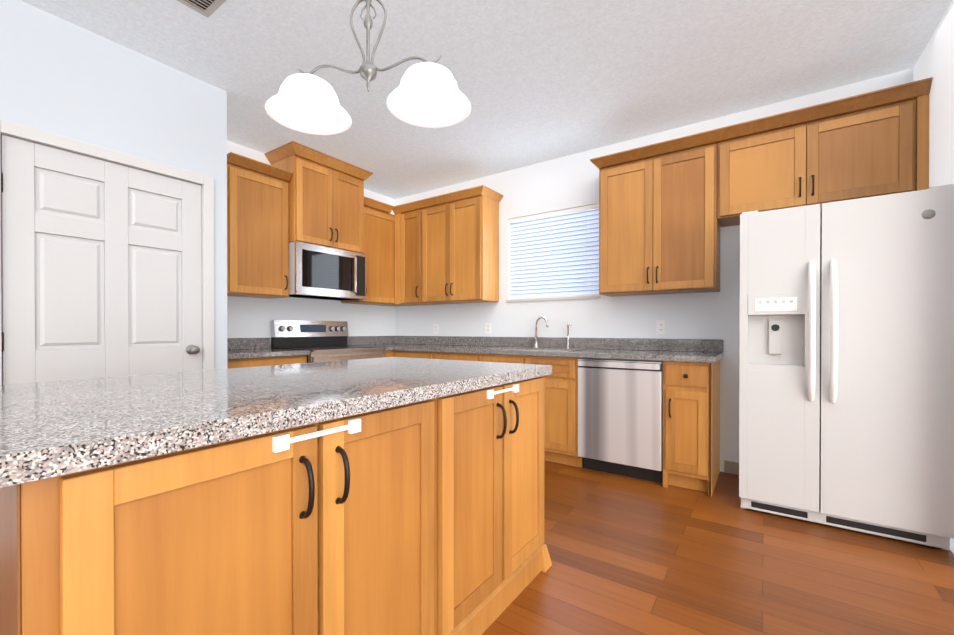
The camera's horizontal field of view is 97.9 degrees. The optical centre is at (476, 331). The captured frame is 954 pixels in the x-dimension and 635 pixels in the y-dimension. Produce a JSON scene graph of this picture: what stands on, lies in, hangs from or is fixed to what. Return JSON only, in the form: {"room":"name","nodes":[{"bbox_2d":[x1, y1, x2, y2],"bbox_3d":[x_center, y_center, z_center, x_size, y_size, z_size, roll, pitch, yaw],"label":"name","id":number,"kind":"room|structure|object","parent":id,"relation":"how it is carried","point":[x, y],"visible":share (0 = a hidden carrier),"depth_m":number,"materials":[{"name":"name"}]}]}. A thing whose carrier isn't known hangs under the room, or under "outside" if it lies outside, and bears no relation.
{"room":"kitchen","nodes":[
{"label":"kitchen","id":0,"kind":"room"},
{"bbox_2d":[0,0,226,369],"bbox_3d":[-3.466,-0.277,0.852,0.600,2.718,5.281,0,0,35],"label":"wall","id":1,"kind":"structure","parent":0,"point":[61,77],"depth_m":2.36,"materials":[{"name":"grey paint"}]},
{"bbox_2d":[1,135,201,384],"bbox_3d":[-2.041,0.054,2.355,0.107,2.025,0.880,0,0,35],"label":"pantry door","id":2,"kind":"structure","parent":1,"relation":"in","point":[101,268],"depth_m":2.29,"materials":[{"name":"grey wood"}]},
{"bbox_2d":[0,119,214,384],"bbox_3d":[-2.092,0.025,2.398,0.136,2.100,1.002,0,0,35],"label":"door frame","id":3,"kind":"structure","parent":1,"relation":"attached to","point":[30,134],"depth_m":2.58,"materials":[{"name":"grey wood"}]},
{"bbox_2d":[227,140,394,347],"bbox_3d":[-1.749,-0.293,4.286,0.150,2.718,2.319,0,0,35],"label":"wall","id":4,"kind":"structure","parent":0,"point":[249,317],"depth_m":4.10,"materials":[{"name":"white paint"}]},
{"bbox_2d":[227,153,290,298],"bbox_3d":[-1.947,-0.853,3.578,0.323,1.084,0.523,0,0,35],"label":"upper cabinet","id":5,"kind":"object","parent":4,"relation":"attached to","point":[258,196],"depth_m":3.47,"materials":[{"name":"brown wood"}]},
{"bbox_2d":[267,145,366,244],"bbox_3d":[-1.543,-1.221,4.091,0.398,0.832,0.778,0,0,35],"label":"upper cabinet","id":6,"kind":"object","parent":4,"relation":"attached to","point":[303,221],"depth_m":3.90,"materials":[{"name":"brown wood"}]},
{"bbox_2d":[341,201,410,306],"bbox_3d":[-1.122,-0.859,4.766,0.323,1.084,0.803,0,0,35],"label":"upper cabinet","id":7,"kind":"object","parent":4,"relation":"attached to","point":[380,223],"depth_m":4.59,"materials":[{"name":"brown wood"}]},
{"bbox_2d":[227,336,394,347],"bbox_3d":[-1.683,0.100,4.229,0.020,0.100,2.292,0,0,35],"label":"backsplash","id":8,"kind":"structure","parent":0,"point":[231,342],"depth_m":3.84,"materials":[{"name":"grey stone"}]},
{"bbox_2d":[291,229,370,300],"bbox_3d":[-1.517,-0.605,4.076,0.459,0.534,0.774,0,0,35],"label":"upper cabinet","id":9,"kind":"object","parent":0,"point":[324,268],"depth_m":3.95,"materials":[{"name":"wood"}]},
{"bbox_2d":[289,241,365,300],"bbox_3d":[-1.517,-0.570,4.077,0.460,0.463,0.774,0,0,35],"label":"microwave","id":10,"kind":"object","parent":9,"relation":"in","point":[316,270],"depth_m":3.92,"materials":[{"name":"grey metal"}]},
{"bbox_2d":[21,0,951,198],"bbox_3d":[-0.085,-1.671,-0.031,8.100,0.080,8.100,0,0,35],"label":"ceiling","id":11,"kind":"structure","parent":0,"point":[538,81],"depth_m":2.50,"materials":[{"name":"white paint"}]},
{"bbox_2d":[177,0,225,17],"bbox_3d":[-1.335,-1.636,1.982,0.310,0.010,0.220,0,0,35],"label":"ceiling vent","id":12,"kind":"object","parent":11,"relation":"in","point":[207,8],"visible":1,"depth_m":2.08,"materials":[{"name":"grey metal"}]},
{"bbox_2d":[265,0,470,134],"bbox_3d":[-0.434,-1.259,1.659,0.816,0.762,0.316,0,0,8],"label":"pendant chandelier","id":13,"kind":"object","parent":11,"relation":"hanging from","point":[426,93],"visible":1,"depth_m":1.68,"materials":[{"name":"white glass"}]},
{"bbox_2d":[395,68,912,471],"bbox_3d":[0.889,-0.292,3.956,4.860,2.718,0.150,0,0,35],"label":"wall","id":14,"kind":"structure","parent":0,"point":[566,182],"depth_m":3.73,"materials":[{"name":"white paint"}]},
{"bbox_2d":[395,201,426,305],"bbox_3d":[-0.660,-0.859,4.738,0.508,1.084,0.323,0,0,35],"label":"upper cabinet","id":15,"kind":"object","parent":14,"relation":"attached to","point":[410,220],"depth_m":4.60,"materials":[{"name":"brown wood"}]},
{"bbox_2d":[433,324,437,333],"bbox_3d":[-0.477,-0.037,4.809,0.072,0.116,0.008,0,0,35],"label":"electrical outlet plate","id":16,"kind":"object","parent":14,"relation":"attached to","point":[435,328],"visible":1,"depth_m":4.81,"materials":[{"name":"white plastic"}]},
{"bbox_2d":[427,185,502,304],"bbox_3d":[-0.218,-0.857,4.431,0.866,1.084,0.323,0,0,35],"label":"upper cabinet","id":17,"kind":"object","parent":14,"relation":"attached to","point":[463,228],"depth_m":4.23,"materials":[{"name":"brown wood"}]},
{"bbox_2d":[485,323,490,333],"bbox_3d":[0.116,-0.041,4.398,0.072,0.116,0.008,0,0,35],"label":"electrical outlet plate","id":18,"kind":"object","parent":14,"relation":"attached to","point":[487,328],"visible":1,"depth_m":4.39,"materials":[{"name":"white plastic"}]},
{"bbox_2d":[506,203,600,301],"bbox_3d":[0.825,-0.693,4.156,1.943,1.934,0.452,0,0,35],"label":"window blinds","id":19,"kind":"object","parent":14,"relation":"attached to","point":[554,255],"visible":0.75,"depth_m":3.99,"materials":[{"name":"grey plastic"}]},
{"bbox_2d":[395,336,722,351],"bbox_3d":[0.423,0.100,4.175,3.541,0.100,0.020,0,0,35],"label":"backsplash","id":20,"kind":"structure","parent":14,"relation":"attached to","point":[496,342],"depth_m":3.82,"materials":[{"name":"grey stone"}]},
{"bbox_2d":[595,129,722,296],"bbox_3d":[1.429,-0.851,3.288,0.839,1.084,0.323,0,0,35],"label":"upper cabinet","id":21,"kind":"object","parent":14,"relation":"attached to","point":[659,227],"depth_m":3.12,"materials":[{"name":"brown wood"}]},
{"bbox_2d":[656,320,665,333],"bbox_3d":[1.517,-0.040,3.425,0.072,0.116,0.008,0,0,35],"label":"electrical outlet plate","id":22,"kind":"object","parent":14,"relation":"attached to","point":[660,326],"visible":1,"depth_m":3.42,"materials":[{"name":"white plastic"}]},
{"bbox_2d":[724,460,738,474],"bbox_3d":[0.245,1.041,-0.307,6.827,0.095,7.600,0,0,35],"label":"baseboard","id":23,"kind":"structure","parent":14,"relation":"attached to","point":[731,467],"depth_m":3.14,"materials":[{"name":"grey"}]},
{"bbox_2d":[719,81,931,226],"bbox_3d":[2.199,-1.095,2.751,1.032,0.591,0.323,0,0,35],"label":"upper cabinet","id":24,"kind":"object","parent":14,"relation":"attached to","point":[876,144],"depth_m":2.57,"materials":[{"name":"brown wood"}]},
{"bbox_2d":[482,460,953,634],"bbox_3d":[-0.085,1.117,-0.017,8.100,0.060,8.100,0,0,35],"label":"floor","id":25,"kind":"structure","parent":0,"point":[631,556],"depth_m":1.86,"materials":[{"name":"brown wood"}]},
{"bbox_2d":[227,356,306,368],"bbox_3d":[-1.888,0.633,3.412,0.619,0.874,0.711,0,0,35],"label":"base cabinet","id":26,"kind":"object","parent":25,"relation":"on","point":[267,360],"depth_m":3.24,"materials":[{"name":"brown wood"}]},
{"bbox_2d":[227,348,309,359],"bbox_3d":[-1.877,0.174,3.403,0.645,0.040,0.712,0,0,35],"label":"countertop","id":27,"kind":"structure","parent":26,"relation":"on","point":[232,353],"depth_m":3.30,"materials":[{"name":"grey stone"}]},
{"bbox_2d":[0,373,551,634],"bbox_3d":[-0.518,0.638,1.503,1.005,0.882,1.673,0,0,35],"label":"kitchen island","id":28,"kind":"object","parent":25,"relation":"on","point":[390,496],"depth_m":0.89,"materials":[{"name":"brown wood"}]},
{"bbox_2d":[0,357,551,476],"bbox_3d":[-0.564,0.175,1.513,1.042,0.040,1.693,0,0,35],"label":"island countertop","id":29,"kind":"structure","parent":28,"relation":"on","point":[44,425],"depth_m":0.97,"materials":[{"name":"grey stone"}]},
{"bbox_2d":[271,320,386,362],"bbox_3d":[-1.391,0.477,4.006,0.721,1.180,0.823,0,0,35],"label":"range","id":30,"kind":"object","parent":25,"relation":"on","point":[323,341],"visible":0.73,"depth_m":4.01,"materials":[{"name":"silver metal"}]},
{"bbox_2d":[431,352,478,360],"bbox_3d":[-0.030,0.629,4.128,0.540,0.874,0.618,0,0,35],"label":"base cabinet","id":31,"kind":"object","parent":25,"relation":"on","point":[465,356],"depth_m":3.87,"materials":[{"name":"brown wood"}]},
{"bbox_2d":[479,356,583,466],"bbox_3d":[0.568,0.631,3.712,0.917,0.874,0.618,0,0,35],"label":"base cabinet","id":32,"kind":"object","parent":25,"relation":"on","point":[561,386],"depth_m":3.29,"materials":[{"name":"brown wood"}]},
{"bbox_2d":[578,358,662,482],"bbox_3d":[1.188,0.637,3.267,0.600,0.868,0.630,0,0,35],"label":"dishwasher","id":33,"kind":"object","parent":25,"relation":"on","point":[620,416],"visible":0.94,"depth_m":3.01,"materials":[{"name":"grey metal"}]},
{"bbox_2d":[659,360,719,496],"bbox_3d":[1.568,0.635,3.018,0.297,0.874,0.618,0,0,35],"label":"base cabinet","id":34,"kind":"object","parent":25,"relation":"on","point":[691,413],"depth_m":2.78,"materials":[{"name":"brown wood"}]},
{"bbox_2d":[348,344,722,363],"bbox_3d":[0.209,0.171,3.867,3.541,0.040,0.769,0,0,35],"label":"countertop","id":35,"kind":"structure","parent":34,"relation":"on","point":[479,349],"depth_m":3.38,"materials":[{"name":"grey stone"}]},
{"bbox_2d":[486,347,585,350],"bbox_3d":[0.531,0.245,3.715,0.786,0.194,0.436,0,0,35],"label":"sink","id":36,"kind":"object","parent":35,"relation":"in","point":[503,348],"depth_m":3.82,"materials":[{"name":"grey metal"}]},
{"bbox_2d":[739,184,953,550],"bbox_3d":[2.112,0.181,2.497,0.876,1.787,0.787,0,0,35],"label":"refrigerator","id":37,"kind":"object","parent":25,"relation":"on","point":[846,384],"visible":1,"depth_m":2.19,"materials":[{"name":"white metal"}]},
{"bbox_2d":[913,0,953,553],"bbox_3d":[2.560,-0.283,2.233,0.150,2.718,0.775,0,0,35],"label":"wall","id":38,"kind":"structure","parent":0,"point":[935,61],"depth_m":2.17,"materials":[{"name":"white paint"}]}
]}

